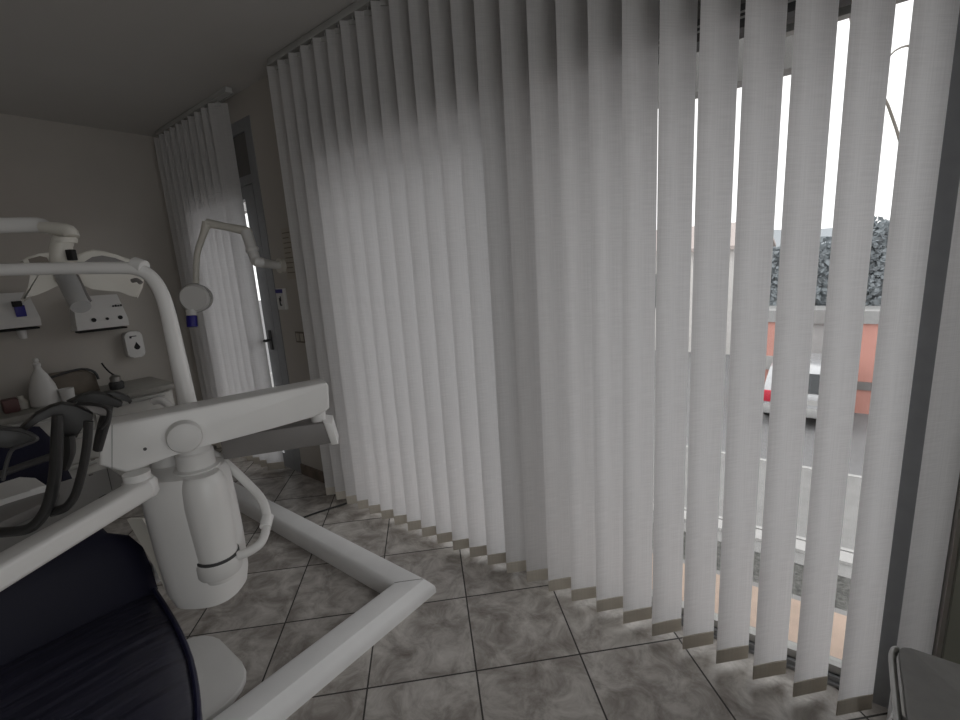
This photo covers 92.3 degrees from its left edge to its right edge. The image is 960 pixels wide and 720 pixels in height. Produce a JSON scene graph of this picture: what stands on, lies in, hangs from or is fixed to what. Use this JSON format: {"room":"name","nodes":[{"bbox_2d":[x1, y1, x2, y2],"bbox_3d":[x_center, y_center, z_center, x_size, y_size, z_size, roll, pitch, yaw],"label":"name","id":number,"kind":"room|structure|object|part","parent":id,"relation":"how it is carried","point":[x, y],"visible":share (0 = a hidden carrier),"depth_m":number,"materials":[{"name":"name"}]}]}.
{"room":"dental clinic","nodes":[
{"label":"dental clinic","id":0,"kind":"room"},
{"bbox_2d":[0,113,202,404],"bbox_3d":[-3.935,-0.200,2.838,0.200,2.765,4.400,5,14,38],"label":"wall","id":1,"kind":"structure","parent":0,"point":[105,184],"depth_m":3.63,"materials":[{"name":"paint"}]},
{"bbox_2d":[0,292,41,338],"bbox_3d":[-3.354,-0.305,3.264,0.175,0.330,0.345,5,14,38],"label":"wall dispenser","id":2,"kind":"object","parent":1,"relation":"attached to","point":[15,313],"visible":0.98,"depth_m":3.26,"materials":[{"name":"white plastic"}]},
{"bbox_2d":[0,217,129,262],"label":"lamp","id":3,"kind":"object","parent":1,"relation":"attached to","point":[60,249],"depth_m":1.73,"materials":[{"name":"white plastic"}]},
{"bbox_3d":[-1.785,-0.491,1.695,0.334,0.064,0.047,-9,12,-24],"label":"arm","id":4,"kind":"part","parent":3,"relation":"part of","materials":[{"name":"white plastic"}]},
{"bbox_2d":[70,294,128,333],"bbox_3d":[-3.037,-0.373,3.668,0.171,0.277,0.350,5,14,38],"label":"wall dispenser","id":5,"kind":"object","parent":1,"relation":"attached to","point":[106,311],"visible":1,"depth_m":3.64,"materials":[{"name":"white plastic"}]},
{"bbox_2d":[121,331,145,357],"bbox_3d":[-2.929,-0.133,3.898,0.092,0.220,0.124,5,14,38],"label":"soap dispenser","id":6,"kind":"object","parent":1,"relation":"attached to","point":[133,343],"visible":1,"depth_m":3.87,"materials":[{"name":"white plastic"}]},
{"bbox_2d":[0,0,356,136],"bbox_3d":[-1.408,-1.383,0.515,6.850,0.150,4.400,5,14,38],"label":"ceiling","id":7,"kind":"structure","parent":0,"point":[128,66],"depth_m":2.52,"materials":[{"name":"paint"}]},
{"bbox_2d":[103,445,887,719],"bbox_3d":[-1.265,1.466,1.038,6.850,0.120,4.270,5,14,38],"label":"floor","id":8,"kind":"structure","parent":0,"point":[490,643],"depth_m":1.88,"materials":[{"name":"tile"}]},
{"bbox_2d":[3,389,174,477],"bbox_3d":[-3.281,0.749,3.162,0.568,0.700,2.030,5,14,38],"label":"base cabinet","id":9,"kind":"object","parent":8,"relation":"on","point":[142,403],"visible":0.14,"depth_m":3.39,"materials":[{"name":"grey metal"}]},
{"bbox_3d":[-2.933,0.416,3.122,0.020,0.012,0.405,5,14,38],"label":"handle","id":10,"kind":"part","parent":9,"relation":"part of","materials":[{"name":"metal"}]},
{"bbox_3d":[-2.945,0.467,3.145,0.020,0.155,0.485,5,14,38],"label":"drawer","id":11,"kind":"part","parent":9,"relation":"part of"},
{"bbox_3d":[-2.909,0.783,3.196,0.020,0.012,0.405,5,14,38],"label":"handle","id":12,"kind":"part","parent":9,"relation":"part of","materials":[{"name":"metal"}]},
{"bbox_3d":[-2.933,0.650,3.182,0.020,0.200,0.485,5,14,38],"label":"drawer","id":13,"kind":"part","parent":9,"relation":"part of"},
{"bbox_3d":[-2.920,0.863,3.225,0.020,0.215,0.485,5,14,38],"label":"drawer","id":14,"kind":"part","parent":9,"relation":"part of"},
{"bbox_2d":[0,377,174,425],"bbox_3d":[-3.300,0.386,3.086,0.578,0.042,2.070,5,14,38],"label":"countertop","id":15,"kind":"structure","parent":9,"relation":"on","point":[147,385],"depth_m":3.56,"materials":[{"name":"grey laminate"}]},
{"bbox_2d":[0,397,20,413],"bbox_3d":[-3.164,0.305,3.106,0.100,0.090,0.080,5,14,38],"label":"carton","id":16,"kind":"object","parent":15,"relation":"on","point":[9,405],"visible":1,"depth_m":3.08,"materials":[{"name":"red cardboard"}]},
{"bbox_2d":[17,395,28,409],"bbox_3d":[-3.151,0.292,3.170,0.068,0.090,0.068,5,14,38],"label":"jar","id":17,"kind":"object","parent":15,"relation":"on","point":[24,403],"visible":0.79,"depth_m":3.16,"materials":[{"name":"beige plastic"}]},
{"bbox_2d":[28,358,61,407],"bbox_3d":[-3.056,0.151,3.210,0.160,0.337,0.160,5,14,38],"label":"spray bottle","id":18,"kind":"object","parent":15,"relation":"on","point":[43,391],"visible":0.95,"depth_m":3.17,"materials":[{"name":"white plastic"}]},
{"bbox_2d":[58,387,74,401],"bbox_3d":[-2.934,0.250,3.280,0.086,0.100,0.086,5,14,38],"label":"plastic cup","id":19,"kind":"object","parent":15,"relation":"on","point":[66,393],"visible":0.76,"depth_m":3.25,"materials":[{"name":"white plastic"}]},
{"bbox_2d":[48,368,99,394],"bbox_3d":[-3.131,0.164,3.525,0.179,0.198,0.321,5,14,38],"label":"tub","id":20,"kind":"object","parent":15,"relation":"on","point":[82,380],"visible":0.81,"depth_m":3.51,"materials":[{"name":"brown plastic"}]},
{"bbox_2d":[101,363,124,389],"bbox_3d":[-2.860,0.118,3.605,0.097,0.222,0.096,-5,11,-7],"label":"pot","id":21,"kind":"object","parent":15,"relation":"on","point":[115,383],"visible":0.99,"depth_m":3.59,"materials":[{"name":"grey metal"}]},
{"bbox_3d":[-2.858,0.141,3.610,0.072,0.055,0.072,5,14,38],"label":"lid","id":22,"kind":"part","parent":21,"relation":"part of","materials":[{"name":"metal"}]},
{"bbox_3d":[-2.855,0.197,3.621,0.096,0.060,0.096,5,14,38],"label":"pot","id":23,"kind":"part","parent":21,"relation":"part of","materials":[{"name":"grey metal"}]},
{"bbox_3d":[-2.613,0.766,3.608,0.020,0.215,0.485,5,14,38],"label":"drawer","id":24,"kind":"part","parent":9,"relation":"part of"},
{"bbox_3d":[-2.639,0.370,3.528,0.020,0.155,0.485,5,14,38],"label":"drawer","id":25,"kind":"part","parent":9,"relation":"part of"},
{"bbox_3d":[-2.626,0.319,3.505,0.020,0.012,0.405,5,14,38],"label":"handle","id":26,"kind":"part","parent":9,"relation":"part of","materials":[{"name":"metal"}]},
{"bbox_2d":[0,425,245,719],"bbox_3d":[-1.061,0.751,1.151,1.270,1.210,1.010,5,14,38],"label":"dental chair","id":27,"kind":"object","parent":8,"relation":"on","point":[90,633],"visible":0.93,"depth_m":1.19,"materials":[{"name":"black leather"}]},
{"bbox_3d":[-1.378,0.484,1.199,0.421,0.667,0.732,5,14,38],"label":"backrest","id":28,"kind":"part","parent":27,"relation":"part of","materials":[{"name":"blue plastic"}]},
{"bbox_3d":[-0.945,0.834,0.942,0.820,0.125,0.714,5,14,38],"label":"seat","id":29,"kind":"part","parent":27,"relation":"part of","materials":[{"name":"black leather"}]},
{"bbox_2d":[127,397,273,608],"bbox_3d":[-0.955,0.527,1.382,0.684,0.798,0.251,-1,12,13],"label":"dental spittoon unit","id":30,"kind":"object","parent":27,"relation":"attached to","point":[191,533],"visible":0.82,"depth_m":1.23,"materials":[{"name":"white plastic"}]},
{"bbox_2d":[0,390,159,591],"bbox_3d":[-0.968,0.235,1.003,0.732,0.343,0.385,5,14,38],"label":"instrument delivery arm","id":31,"kind":"object","parent":30,"relation":"attached to","point":[39,522],"visible":1,"depth_m":0.88,"materials":[{"name":"white plastic"}]},
{"bbox_3d":[-1.047,0.341,1.054,0.181,0.022,0.144,5,14,38],"label":"panel","id":32,"kind":"part","parent":31,"relation":"part of","materials":[{"name":"grey plastic"}]},
{"bbox_3d":[-0.822,0.344,0.919,0.059,0.044,0.436,-2,11,6],"label":"carrier arm","id":33,"kind":"part","parent":31,"relation":"part of","materials":[{"name":"white plastic"}]},
{"bbox_2d":[0,257,196,404],"bbox_3d":[-1.222,0.040,1.452,0.678,0.703,0.150,-4,11,-2],"label":"lamp pole","id":34,"kind":"object","parent":30,"relation":"attached to","point":[184,388],"visible":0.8,"depth_m":1.43,"materials":[{"name":"white plastic"}]},
{"bbox_2d":[20,274,143,312],"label":"lamp","id":35,"kind":"object","parent":34,"relation":"attached to","point":[74,292],"depth_m":1.72,"materials":[{"name":"white plastic"}]},
{"bbox_3d":[-1.475,-0.266,1.709,0.110,0.107,0.019,5,14,38],"label":"stay rod","id":36,"kind":"part","parent":35,"relation":"part of","materials":[{"name":"grey plastic"}]},
{"bbox_3d":[-1.302,-0.299,1.750,0.041,0.026,0.018,-3,11,3],"label":"knob","id":37,"kind":"part","parent":35,"relation":"part of","materials":[{"name":"grey plastic"}]},
{"bbox_3d":[-1.041,0.754,1.442,0.496,0.343,0.174,-2,11,6],"label":"support arm","id":38,"kind":"part","parent":30,"relation":"part of","materials":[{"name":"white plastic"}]},
{"bbox_2d":[150,397,173,406],"bbox_3d":[-0.959,0.226,1.429,0.093,0.226,0.051,5,14,38],"label":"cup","id":39,"kind":"object","parent":30,"relation":"on","point":[158,400],"depth_m":1.41,"materials":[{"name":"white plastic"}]},
{"bbox_3d":[-0.880,0.277,1.300,0.098,0.095,0.098,5,14,38],"label":"post","id":40,"kind":"part","parent":30,"relation":"part of","materials":[{"name":"white plastic"}]},
{"bbox_3d":[-0.774,0.272,1.256,0.112,0.099,0.112,5,14,38],"label":"post","id":41,"kind":"part","parent":30,"relation":"part of","materials":[{"name":"white plastic"}]},
{"bbox_2d":[182,467,237,585],"bbox_3d":[-0.727,0.453,1.251,0.110,0.312,0.110,5,14,38],"label":"water bottle","id":42,"kind":"object","parent":30,"relation":"on","point":[209,516],"depth_m":1.22,"materials":[{"name":"white plastic"}]},
{"bbox_2d":[99,378,338,471],"bbox_3d":[-0.695,0.195,1.294,0.585,0.200,0.215,-13,15,-39],"label":"boom","id":43,"kind":"object","parent":30,"relation":"attached to","point":[267,420],"visible":0.99,"depth_m":1.22,"materials":[{"name":"white plastic"}]},
{"bbox_3d":[-1.333,1.302,1.508,0.485,0.026,1.010,5,14,38],"label":"plate","id":44,"kind":"part","parent":27,"relation":"part of","materials":[{"name":"white plastic"}]},
{"bbox_2d":[212,482,435,719],"bbox_3d":[-1.851,1.136,2.348,2.776,0.084,1.786,5,14,38],"label":"duct","id":45,"kind":"object","parent":8,"relation":"on","point":[401,591],"visible":0.82,"depth_m":1.97,"materials":[{"name":"grey plastic"}]},
{"bbox_2d":[304,502,346,517],"bbox_3d":[-0.979,0.976,3.043,0.409,0.012,0.030,-12,14,-36],"label":"cable","id":46,"kind":"object","parent":8,"relation":"on","point":[346,502],"visible":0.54,"depth_m":3.02,"materials":[{"name":"black rubber"}]},
{"bbox_2d":[888,646,959,719],"bbox_3d":[0.935,1.012,0.714,0.493,0.620,0.625,5,14,38],"label":"chair","id":47,"kind":"object","parent":8,"relation":"on","point":[930,690],"visible":1,"depth_m":0.93,"materials":[{"name":"metal"}]},
{"bbox_3d":[0.736,0.705,0.795,0.023,0.020,0.625,5,14,38],"label":"edge trim","id":48,"kind":"part","parent":47,"relation":"part of","materials":[{"name":"metal"}]},
{"bbox_3d":[0.742,0.750,0.807,0.036,0.012,0.335,5,14,38],"label":"handle","id":49,"kind":"part","parent":47,"relation":"part of","materials":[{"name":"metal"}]},
{"bbox_3d":[0.770,0.777,0.798,0.030,0.108,0.525,5,14,38],"label":"drawer","id":50,"kind":"part","parent":47,"relation":"part of","materials":[{"name":"grey metal"}]},
{"bbox_2d":[222,0,959,663],"bbox_3d":[-0.053,-0.357,2.381,6.450,2.765,0.280,5,14,38],"label":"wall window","id":51,"kind":"structure","parent":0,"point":[255,101],"depth_m":3.09,"materials":[{"name":"paint"}]},
{"bbox_2d":[153,86,284,469],"bbox_3d":[-2.072,-0.501,3.692,1.285,2.740,0.097,5,14,38],"label":"vertical blind","id":52,"kind":"object","parent":51,"relation":"attached to","point":[196,156],"visible":0.74,"depth_m":3.55,"materials":[{"name":"fabric"}]},
{"bbox_2d":[178,219,286,326],"bbox_3d":[-1.594,-0.582,2.991,0.665,0.667,0.237,-11,14,-33],"label":"dental x-ray arm","id":53,"kind":"object","parent":51,"relation":"attached to","point":[194,297],"visible":1,"depth_m":2.90,"materials":[{"name":"beige plastic"}]},
{"bbox_3d":[-1.614,-0.856,2.967,0.279,0.118,0.059,-4,11,-4],"label":"arm","id":54,"kind":"part","parent":53,"relation":"part of","materials":[{"name":"beige plastic"}]},
{"bbox_3d":[-1.421,-0.650,3.082,0.082,0.091,0.262,-2,12,9],"label":"wall arm","id":55,"kind":"part","parent":53,"relation":"part of","materials":[{"name":"white plastic"}]},
{"bbox_3d":[-1.384,-0.655,3.207,0.100,0.100,0.030,5,14,38],"label":"wall plate","id":56,"kind":"part","parent":53,"relation":"part of","materials":[{"name":"beige plastic"}]},
{"bbox_2d":[231,115,300,472],"bbox_3d":[-1.880,-0.440,3.795,1.170,2.600,0.302,5,14,38],"label":"door","id":57,"kind":"structure","parent":51,"relation":"attached to","point":[241,129],"depth_m":3.36,"materials":[{"name":"grey metal"}]},
{"bbox_3d":[-1.982,-1.488,3.547,1.000,0.280,0.060,5,14,38],"label":"transom panel","id":58,"kind":"part","parent":57,"relation":"part of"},
{"bbox_3d":[-1.657,-0.151,3.532,0.145,0.150,0.062,5,14,38],"label":"handle","id":59,"kind":"part","parent":57,"relation":"part of","materials":[{"name":"grey metal"}]},
{"bbox_2d":[275,288,288,309],"bbox_3d":[-1.413,-0.434,3.285,0.100,0.150,0.030,5,14,38],"label":"controller","id":60,"kind":"object","parent":51,"relation":"attached to","point":[281,295],"visible":1,"depth_m":3.26,"materials":[{"name":"white plastic"}]},
{"bbox_2d":[281,227,295,278],"bbox_3d":[-1.302,-0.724,3.141,0.120,0.340,0.004,5,14,38],"label":"notice","id":61,"kind":"object","parent":51,"relation":"attached to","point":[285,232],"visible":0.92,"depth_m":3.14,"materials":[{"name":"paper"}]},
{"bbox_2d":[282,232,294,272],"bbox_3d":[-1.303,-0.730,3.138,0.094,0.271,0.002,5,14,38],"label":"print","id":62,"kind":"object","parent":61,"relation":"attached to","point":[286,239],"depth_m":3.14},
{"bbox_2d":[295,331,304,342],"bbox_3d":[-1.268,-0.161,3.251,0.120,0.080,0.012,5,14,38],"label":"light switch","id":63,"kind":"object","parent":51,"relation":"attached to","point":[300,338],"visible":0.84,"depth_m":3.25,"materials":[{"name":"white plastic"}]},
{"bbox_2d":[300,463,324,482],"bbox_3d":[-0.035,0.977,2.553,6.438,0.085,0.012,5,14,38],"label":"baseboard","id":64,"kind":"structure","parent":51,"relation":"attached to","point":[311,472],"depth_m":3.51,"materials":[{"name":"brown tile"}]},
{"bbox_2d":[267,0,959,719],"bbox_3d":[0.082,-0.302,2.019,3.105,2.740,0.096,5,14,38],"label":"vertical blind","id":65,"kind":"object","parent":51,"relation":"attached to","point":[473,197],"visible":0.98,"depth_m":1.69,"materials":[{"name":"fabric"}]},
{"bbox_2d":[545,0,959,707],"bbox_3d":[0.827,-0.193,1.708,1.415,2.600,0.195,5,14,38],"label":"window","id":66,"kind":"structure","parent":51,"relation":"attached to","point":[834,668],"depth_m":1.32,"materials":[{"name":"grey metal"}]},
{"bbox_3d":[0.848,1.041,1.942,1.230,0.030,0.040,5,14,38],"label":"sash rail","id":67,"kind":"part","parent":66,"relation":"part of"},
{"label":"outside","id":68,"kind":"structure","parent":0,"visible":0},
{"bbox_2d":[684,521,851,578],"bbox_3d":[4.129,2.441,5.605,90.000,0.090,0.540,5,14,38],"label":"garden path","id":69,"kind":"structure","parent":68,"point":[845,571],"depth_m":5.57,"materials":[{"name":"white concrete"}]},
{"bbox_2d":[653,499,853,565],"bbox_3d":[4.226,2.391,5.723,90.000,0.130,0.340,5,14,38],"label":"kerb","id":70,"kind":"object","parent":69,"relation":"on","point":[846,555],"depth_m":5.77,"materials":[{"name":"white concrete"}]},
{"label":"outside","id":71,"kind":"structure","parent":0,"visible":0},
{"bbox_2d":[270,373,861,549],"bbox_3d":[5.051,2.135,6.754,90.000,0.080,2.350,5,14,38],"label":"pavement","id":72,"kind":"structure","parent":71,"point":[853,489],"depth_m":6.87,"materials":[{"name":"grey concrete"}]},
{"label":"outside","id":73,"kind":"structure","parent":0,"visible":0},
{"bbox_2d":[652,532,850,610],"bbox_3d":[2.805,2.865,3.951,90.000,0.080,3.780,5,14,38],"label":"planting bed","id":74,"kind":"object","parent":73,"point":[843,584],"depth_m":5.23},
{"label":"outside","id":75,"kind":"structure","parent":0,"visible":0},
{"bbox_2d":[259,300,868,475],"bbox_3d":[42.879,-9.828,54.013,180.000,0.100,120.880,5,14,38],"label":"street","id":76,"kind":"structure","parent":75,"point":[860,423],"depth_m":9.38,"materials":[{"name":"grey asphalt"}]},
{"bbox_2d":[270,372,861,478],"bbox_3d":[5.799,1.903,7.690,90.000,0.110,0.090,5,14,38],"label":"road marking","id":77,"kind":"object","parent":76,"relation":"on","point":[761,459],"depth_m":7.84,"materials":[{"name":"white paint"}]},
{"bbox_2d":[655,222,775,354],"bbox_3d":[8.729,-3.392,20.553,6.700,4.820,7.100,5,14,38],"label":"house","id":78,"kind":"structure","parent":76,"relation":"on","point":[733,225],"depth_m":16.80,"materials":[{"name":"ceramic"}]},
{"bbox_2d":[763,353,821,418],"bbox_3d":[7.749,0.455,10.893,1.420,1.232,3.790,5,14,38],"label":"car","id":79,"kind":"object","parent":76,"relation":"on","point":[815,362],"visible":0.11,"depth_m":9.57,"materials":[{"name":"silver metal"}]},
{"bbox_2d":[764,390,770,401],"bbox_3d":[6.199,0.765,9.850,0.300,0.246,0.090,5,14,38],"label":"tail light","id":80,"kind":"object","parent":79,"relation":"attached to","point":[767,393],"depth_m":9.85,"materials":[{"name":"red plastic"}]},
{"bbox_3d":[6.630,0.866,9.502,0.520,0.097,0.017,5,14,38],"label":"number plate","id":81,"kind":"part","parent":79,"relation":"part of","materials":[{"name":"white metal"}]},
{"bbox_2d":[731,309,879,413],"bbox_3d":[10.736,0.265,8.252,11.150,2.270,0.340,5,14,38],"label":"wall","id":82,"kind":"structure","parent":76,"relation":"on","point":[871,316],"depth_m":10.02,"materials":[{"name":"orange paint"}]},
{"bbox_2d":[769,306,879,353],"bbox_3d":[9.497,-0.464,12.943,2.650,2.000,1.150,5,14,38],"label":"garage","id":83,"kind":"structure","parent":76,"relation":"on","point":[819,312],"depth_m":12.54,"materials":[{"name":"white paint"}]},
{"bbox_2d":[769,216,889,305],"bbox_3d":[13.390,-1.667,11.380,11.080,4.482,1.305,5,14,38],"label":"hedge","id":84,"kind":"object","parent":76,"relation":"on","point":[881,229],"visible":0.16,"depth_m":12.84,"materials":[{"name":"green plant"}]},
{"bbox_2d":[849,18,908,139],"bbox_3d":[6.023,-2.036,6.897,1.496,7.906,0.472,-5,11,-7],"label":"bare tree","id":85,"kind":"object","parent":76,"relation":"on","point":[887,102],"visible":0.13,"depth_m":6.67,"materials":[{"name":"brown plant"}]},
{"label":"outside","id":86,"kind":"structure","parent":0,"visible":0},
{"bbox_2d":[243,35,793,213],"bbox_3d":[-1.314,-1.680,4.021,6.765,0.375,0.100,5,14,38],"label":"beam","id":87,"kind":"structure","parent":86,"point":[789,40],"depth_m":2.05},
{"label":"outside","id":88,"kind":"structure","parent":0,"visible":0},
{"bbox_2d":[773,228,832,246],"bbox_3d":[75.292,-20.904,78.066,300.000,7.990,30.000,5,14,38],"label":"hills","id":89,"kind":"structure","parent":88,"point":[826,231],"depth_m":81.91,"materials":[{"name":"white"}]},
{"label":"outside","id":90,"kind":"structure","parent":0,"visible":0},
{"bbox_2d":[652,553,846,659],"bbox_3d":[0.164,1.068,2.790,9.000,0.188,0.320,5,14,38],"label":"terrace","id":91,"kind":"object","parent":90,"point":[839,620],"depth_m":1.91,"materials":[{"name":"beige tile"}]},
{"bbox_2d":[652,549,846,615],"bbox_3d":[0.280,1.085,2.940,9.000,0.280,0.045,5,14,38],"label":"terrace edge","id":92,"kind":"structure","parent":91,"relation":"attached to","point":[843,612],"depth_m":2.04,"materials":[{"name":"white concrete"}]}
]}

